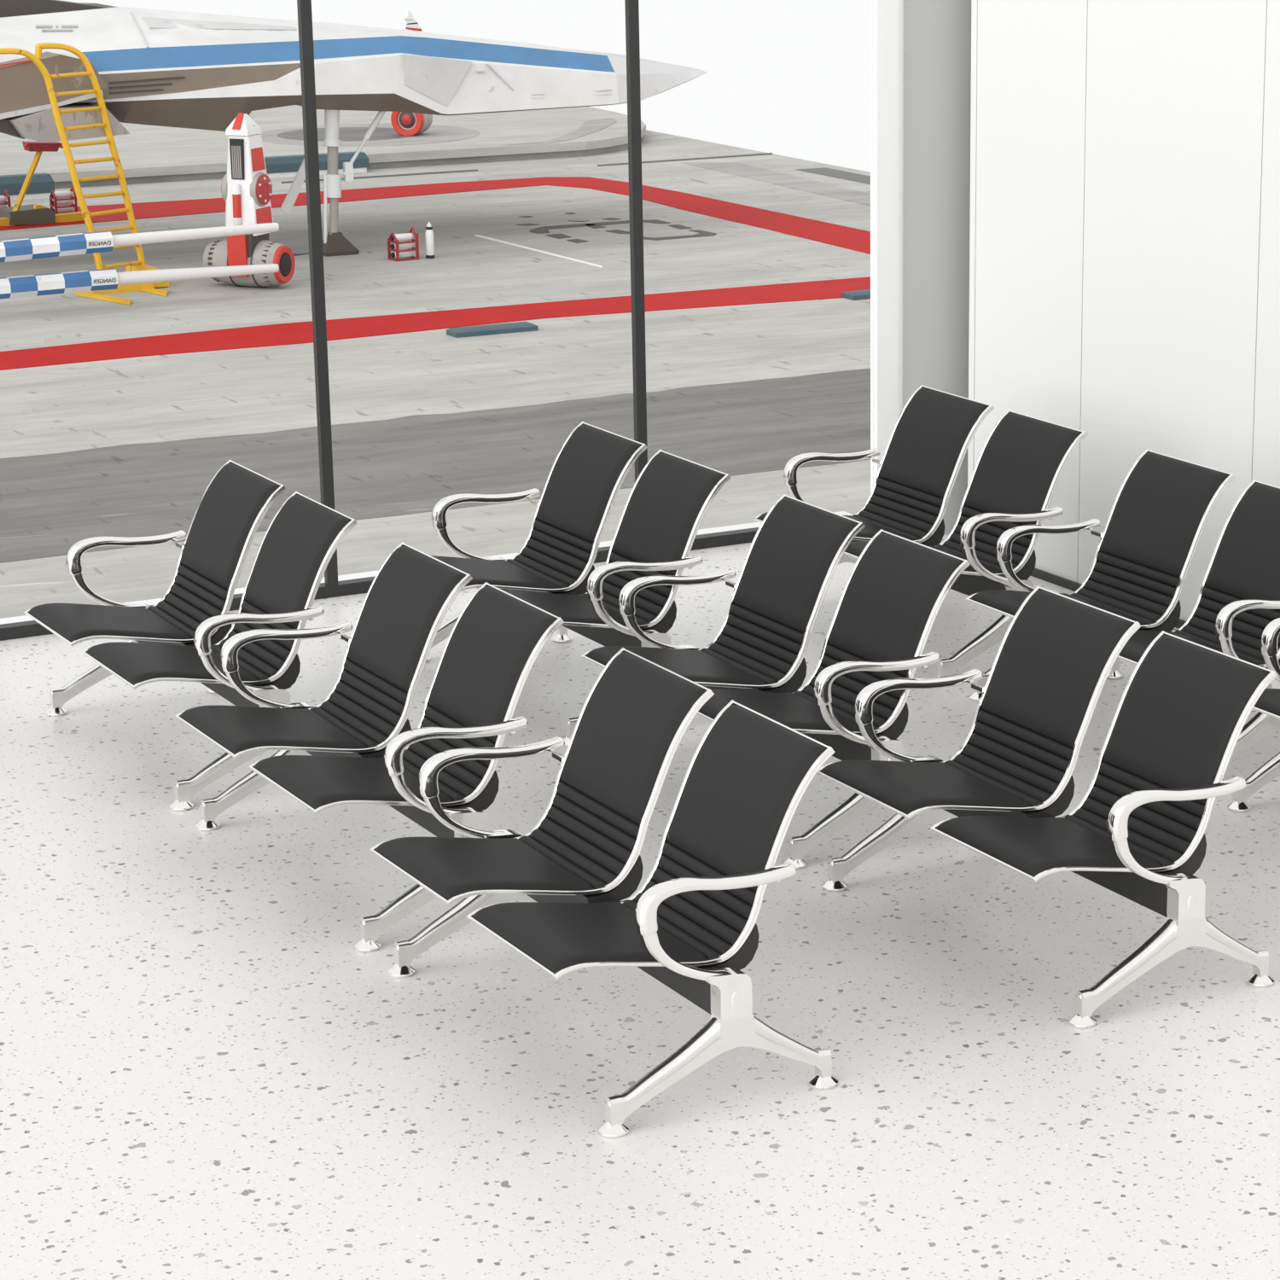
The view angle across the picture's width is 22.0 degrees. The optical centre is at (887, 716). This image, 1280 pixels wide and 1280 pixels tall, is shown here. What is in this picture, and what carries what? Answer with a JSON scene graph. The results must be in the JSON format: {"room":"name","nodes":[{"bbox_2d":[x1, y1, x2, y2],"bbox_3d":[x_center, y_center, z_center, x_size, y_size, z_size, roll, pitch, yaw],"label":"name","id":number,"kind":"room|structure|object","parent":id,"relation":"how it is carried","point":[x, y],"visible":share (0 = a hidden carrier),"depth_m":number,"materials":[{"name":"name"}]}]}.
{"room":"airport terminal","nodes":[
{"label":"airport terminal","id":0,"kind":"room"},
{"bbox_2d":[0,104,645,188],"bbox_3d":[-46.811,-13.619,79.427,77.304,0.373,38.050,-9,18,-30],"label":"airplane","id":1,"kind":"structure","parent":0,"point":[150,154],"depth_m":80.92,"materials":[{"name":"metal"}]},
{"bbox_2d":[390,111,432,136],"bbox_3d":[-11.927,-15.044,82.349,0.850,0.850,0.865,4,16,14],"label":"wheel","id":2,"kind":"object","parent":1,"relation":"on","point":[405,124],"visible":0.77,"depth_m":82.02,"materials":[{"name":"red paint"}]},
{"bbox_2d":[402,9,423,31],"bbox_3d":[-12.356,-17.038,85.621,0.513,2.848,0.130,-9,18,-30],"label":"marker","id":3,"kind":"object","parent":1,"relation":"on","point":[410,23],"visible":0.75,"depth_m":85.24,"materials":[{"name":"white paint"}]},
{"bbox_2d":[0,129,870,618],"bbox_3d":[-24.585,-3.231,44.440,77.449,0.512,70.000,-9,18,-30],"label":"tarmac","id":4,"kind":"structure","parent":0,"point":[117,419],"depth_m":52.19,"materials":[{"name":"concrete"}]},
{"bbox_2d":[0,189,11,208],"bbox_3d":[-18.772,-10.778,69.019,0.505,0.622,0.376,-9,18,-30],"label":"rack","id":5,"kind":"object","parent":4,"relation":"on","point":[3,202],"visible":0.59,"depth_m":68.98,"materials":[{"name":"red metal"}]},
{"bbox_2d":[0,172,54,200],"bbox_3d":[-19.727,-11.650,72.276,2.600,0.520,0.500,-9,18,-30],"label":"block","id":6,"kind":"object","parent":4,"relation":"on","point":[41,185],"visible":0.77,"depth_m":72.47,"materials":[{"name":"blue rubber"}]},
{"bbox_2d":[0,141,90,226],"bbox_3d":[-18.056,-11.126,68.328,2.633,1.726,0.850,-9,18,-30],"label":"trestle","id":7,"kind":"object","parent":4,"relation":"on","point":[33,213],"visible":0.88,"depth_m":68.14,"materials":[{"name":"yellow paint"}]},
{"bbox_2d":[49,185,77,214],"bbox_3d":[-17.579,-11.014,69.850,0.505,0.622,0.376,-9,18,-30],"label":"rack","id":8,"kind":"object","parent":4,"relation":"on","point":[67,204],"visible":0.87,"depth_m":69.78,"materials":[{"name":"red metal"}]},
{"bbox_2d":[0,42,169,305],"bbox_3d":[-14.171,-9.693,58.570,2.647,4.565,3.599,6,17,21],"label":"boarding ladder","id":9,"kind":"object","parent":4,"relation":"on","point":[140,264],"visible":0.89,"depth_m":58.93,"materials":[{"name":"yellow metal"}]},
{"bbox_2d":[0,263,279,298],"bbox_3d":[-13.583,-7.407,56.956,6.314,0.727,0.385,-9,18,-29],"label":"pole","id":10,"kind":"object","parent":4,"relation":"on","point":[103,279],"visible":1,"depth_m":56.74,"materials":[{"name":"white metal"}]},
{"bbox_2d":[0,222,279,261],"bbox_3d":[-13.848,-7.681,56.718,7.004,1.382,0.381,-9,18,-29],"label":"pole","id":11,"kind":"object","parent":4,"relation":"on","point":[100,241],"visible":1,"depth_m":56.56,"materials":[{"name":"white metal"}]},
{"bbox_2d":[203,112,295,287],"bbox_3d":[-11.658,-9.369,59.457,1.560,3.142,0.902,6,17,19],"label":"tower","id":12,"kind":"object","parent":4,"relation":"on","point":[246,187],"visible":0.9,"depth_m":59.23,"materials":[{"name":"white metal"}]},
{"bbox_2d":[232,183,241,225],"bbox_3d":[-11.749,-9.237,59.174,0.152,0.762,0.166,6,17,19],"label":"canister","id":13,"kind":"object","parent":12,"relation":"on","point":[236,188],"depth_m":59.12,"materials":[{"name":"white paint"}]},
{"bbox_2d":[229,138,244,180],"bbox_3d":[-11.700,-10.047,59.022,0.260,0.720,0.085,6,17,19],"label":"grille","id":14,"kind":"object","parent":12,"relation":"attached to","point":[236,145],"depth_m":58.97,"materials":[{"name":"black"}]},
{"bbox_2d":[264,151,369,178],"bbox_3d":[-13.517,-12.999,77.153,2.600,0.460,0.500,-9,18,-30],"label":"block","id":15,"kind":"object","parent":4,"relation":"on","point":[286,165],"visible":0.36,"depth_m":76.75,"materials":[{"name":"blue rubber"}]},
{"bbox_2d":[0,0,708,256],"bbox_3d":[-13.513,-12.336,65.009,18.523,5.813,8.560,-9,18,-30],"label":"aircraft","id":16,"kind":"object","parent":4,"relation":"on","point":[169,68],"visible":0.93,"depth_m":62.41,"materials":[{"name":"white paint"}]},
{"bbox_2d":[387,226,418,261],"bbox_3d":[-9.360,-9.140,63.263,0.505,0.622,0.376,-12,20,-36],"label":"rack","id":17,"kind":"object","parent":4,"relation":"on","point":[397,247],"visible":1,"depth_m":63.21,"materials":[{"name":"metal"}]},
{"bbox_2d":[424,221,434,258],"bbox_3d":[-8.860,-9.226,63.424,0.170,0.700,0.170,-9,18,-30],"label":"gas cylinder","id":18,"kind":"object","parent":4,"relation":"on","point":[429,234],"visible":1,"depth_m":63.38,"materials":[{"name":"white paint"}]},
{"bbox_2d":[446,321,538,337],"bbox_3d":[-6.614,-6.487,54.857,1.494,0.110,0.420,-9,18,-30],"label":"chock","id":19,"kind":"object","parent":4,"relation":"on","point":[498,328],"visible":1,"depth_m":54.70,"materials":[{"name":"blue rubber"}]},
{"bbox_2d":[841,289,870,300],"bbox_3d":[-0.112,-7.612,58.833,1.400,0.110,0.420,-9,18,-30],"label":"chock","id":20,"kind":"object","parent":4,"relation":"on","point":[858,294],"visible":0.36,"depth_m":58.46,"materials":[{"name":"blue rubber"}]},
{"bbox_2d":[0,534,1279,1279],"bbox_3d":[-1.383,1.229,6.111,11.600,0.120,10.800,-9,18,-30],"label":"floor","id":21,"kind":"structure","parent":0,"point":[205,1075],"depth_m":7.47,"materials":[{"name":"white stone"}]},
{"bbox_2d":[0,582,328,640],"bbox_3d":[-2.547,-1.930,10.977,1.249,3.300,0.056,-9,18,-30],"label":"window","id":22,"kind":"structure","parent":21,"relation":"on","point":[31,628],"depth_m":11.18,"materials":[{"name":"glass"}]},
{"bbox_2d":[23,459,357,811],"bbox_3d":[-2.089,-0.275,9.799,0.694,0.760,1.218,-9,18,-30],"label":"bench","id":23,"kind":"object","parent":21,"relation":"on","point":[181,637],"visible":0.96,"depth_m":9.74,"materials":[{"name":"grey leather"}]},
{"bbox_2d":[174,541,564,952],"bbox_3d":[-1.382,0.043,8.678,0.694,0.760,1.218,-9,18,-30],"label":"bench","id":24,"kind":"object","parent":21,"relation":"on","point":[359,745],"visible":0.91,"depth_m":8.62,"materials":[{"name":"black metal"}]},
{"bbox_2d":[296,0,610,598],"bbox_3d":[-1.479,-2.106,11.600,1.249,3.300,0.056,-9,18,-30],"label":"window","id":25,"kind":"structure","parent":21,"relation":"on","point":[335,588],"depth_m":11.43,"materials":[{"name":"grey metal"}]},
{"bbox_2d":[426,421,731,746],"bbox_3d":[-1.040,-0.451,10.422,0.694,0.760,1.218,-9,18,-30],"label":"bench","id":26,"kind":"object","parent":21,"relation":"on","point":[554,571],"visible":0.77,"depth_m":10.40,"materials":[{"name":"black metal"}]},
{"bbox_2d":[369,647,838,1137],"bbox_3d":[-0.675,0.362,7.557,0.694,0.760,1.218,-9,18,-30],"label":"bench","id":27,"kind":"object","parent":21,"relation":"on","point":[691,927],"visible":1,"depth_m":7.46,"materials":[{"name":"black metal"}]},
{"bbox_2d":[581,494,970,869],"bbox_3d":[-0.333,-0.133,9.301,0.694,0.760,1.218,-9,18,-30],"label":"bench","id":28,"kind":"object","parent":21,"relation":"on","point":[892,598],"visible":0.8,"depth_m":9.26,"materials":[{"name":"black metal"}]},
{"bbox_2d":[753,384,1087,677],"bbox_3d":[0.097,-0.641,11.092,0.694,0.760,1.218,-9,18,-30],"label":"bench","id":29,"kind":"object","parent":21,"relation":"on","point":[1018,469],"visible":0.64,"depth_m":11.05,"materials":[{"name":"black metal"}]},
{"bbox_2d":[816,586,1277,1028],"bbox_3d":[0.374,0.186,8.180,0.694,0.760,1.218,-9,18,-30],"label":"bench","id":30,"kind":"object","parent":21,"relation":"on","point":[1137,833],"visible":1,"depth_m":8.10,"materials":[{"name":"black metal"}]},
{"bbox_2d":[965,448,1279,758],"bbox_3d":[0.804,-0.322,9.971,0.694,0.760,1.218,-9,18,-30],"label":"bench","id":31,"kind":"object","parent":21,"relation":"on","point":[1160,511],"visible":0.63,"depth_m":10.09,"materials":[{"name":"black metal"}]},
{"bbox_2d":[1227,616,1279,812],"bbox_3d":[1.511,-0.004,8.850,0.694,0.760,1.218,-9,18,-30],"label":"bench","id":32,"kind":"object","parent":21,"relation":"on","point":[1268,703],"visible":0.81,"depth_m":9.22,"materials":[{"name":"silver metal"}]},
{"bbox_2d":[870,0,903,493],"bbox_3d":[0.378,-2.412,12.681,1.003,3.300,0.050,-9,18,-30],"label":"wall","id":33,"kind":"structure","parent":0,"point":[887,16],"depth_m":12.57,"materials":[{"name":"white paint"}]},
{"bbox_2d":[0,511,852,624],"bbox_3d":[-4.651,0.078,10.379,10.597,0.262,0.203,-9,18,-30],"label":"trim","id":34,"kind":"structure","parent":33,"relation":"attached to","point":[239,590],"depth_m":12.04,"materials":[{"name":"white"}]},
{"bbox_2d":[624,0,853,550],"bbox_3d":[-0.499,-2.268,12.173,1.044,3.300,0.056,-9,18,-30],"label":"window","id":35,"kind":"structure","parent":33,"relation":"in","point":[741,536],"depth_m":12.05,"materials":[{"name":"grey metal"}]},
{"bbox_2d":[902,0,971,535],"bbox_3d":[0.262,-2.347,12.455,0.400,3.300,0.400,-9,18,-30],"label":"column","id":36,"kind":"structure","parent":0,"point":[937,33],"depth_m":12.40,"materials":[{"name":"grey paint"}]},
{"bbox_2d":[967,0,1279,621],"bbox_3d":[1.316,-1.780,10.459,0.085,3.300,3.758,-9,18,-30],"label":"wall","id":37,"kind":"structure","parent":0,"point":[1125,223],"depth_m":11.25,"materials":[{"name":"white paint"}]},
{"bbox_2d":[1030,567,1186,628],"bbox_3d":[1.271,-0.202,10.887,0.018,0.030,3.744,-9,18,-30],"label":"baseboard","id":38,"kind":"structure","parent":37,"relation":"attached to","point":[1038,573],"depth_m":11.90,"materials":[{"name":"grey metal"}]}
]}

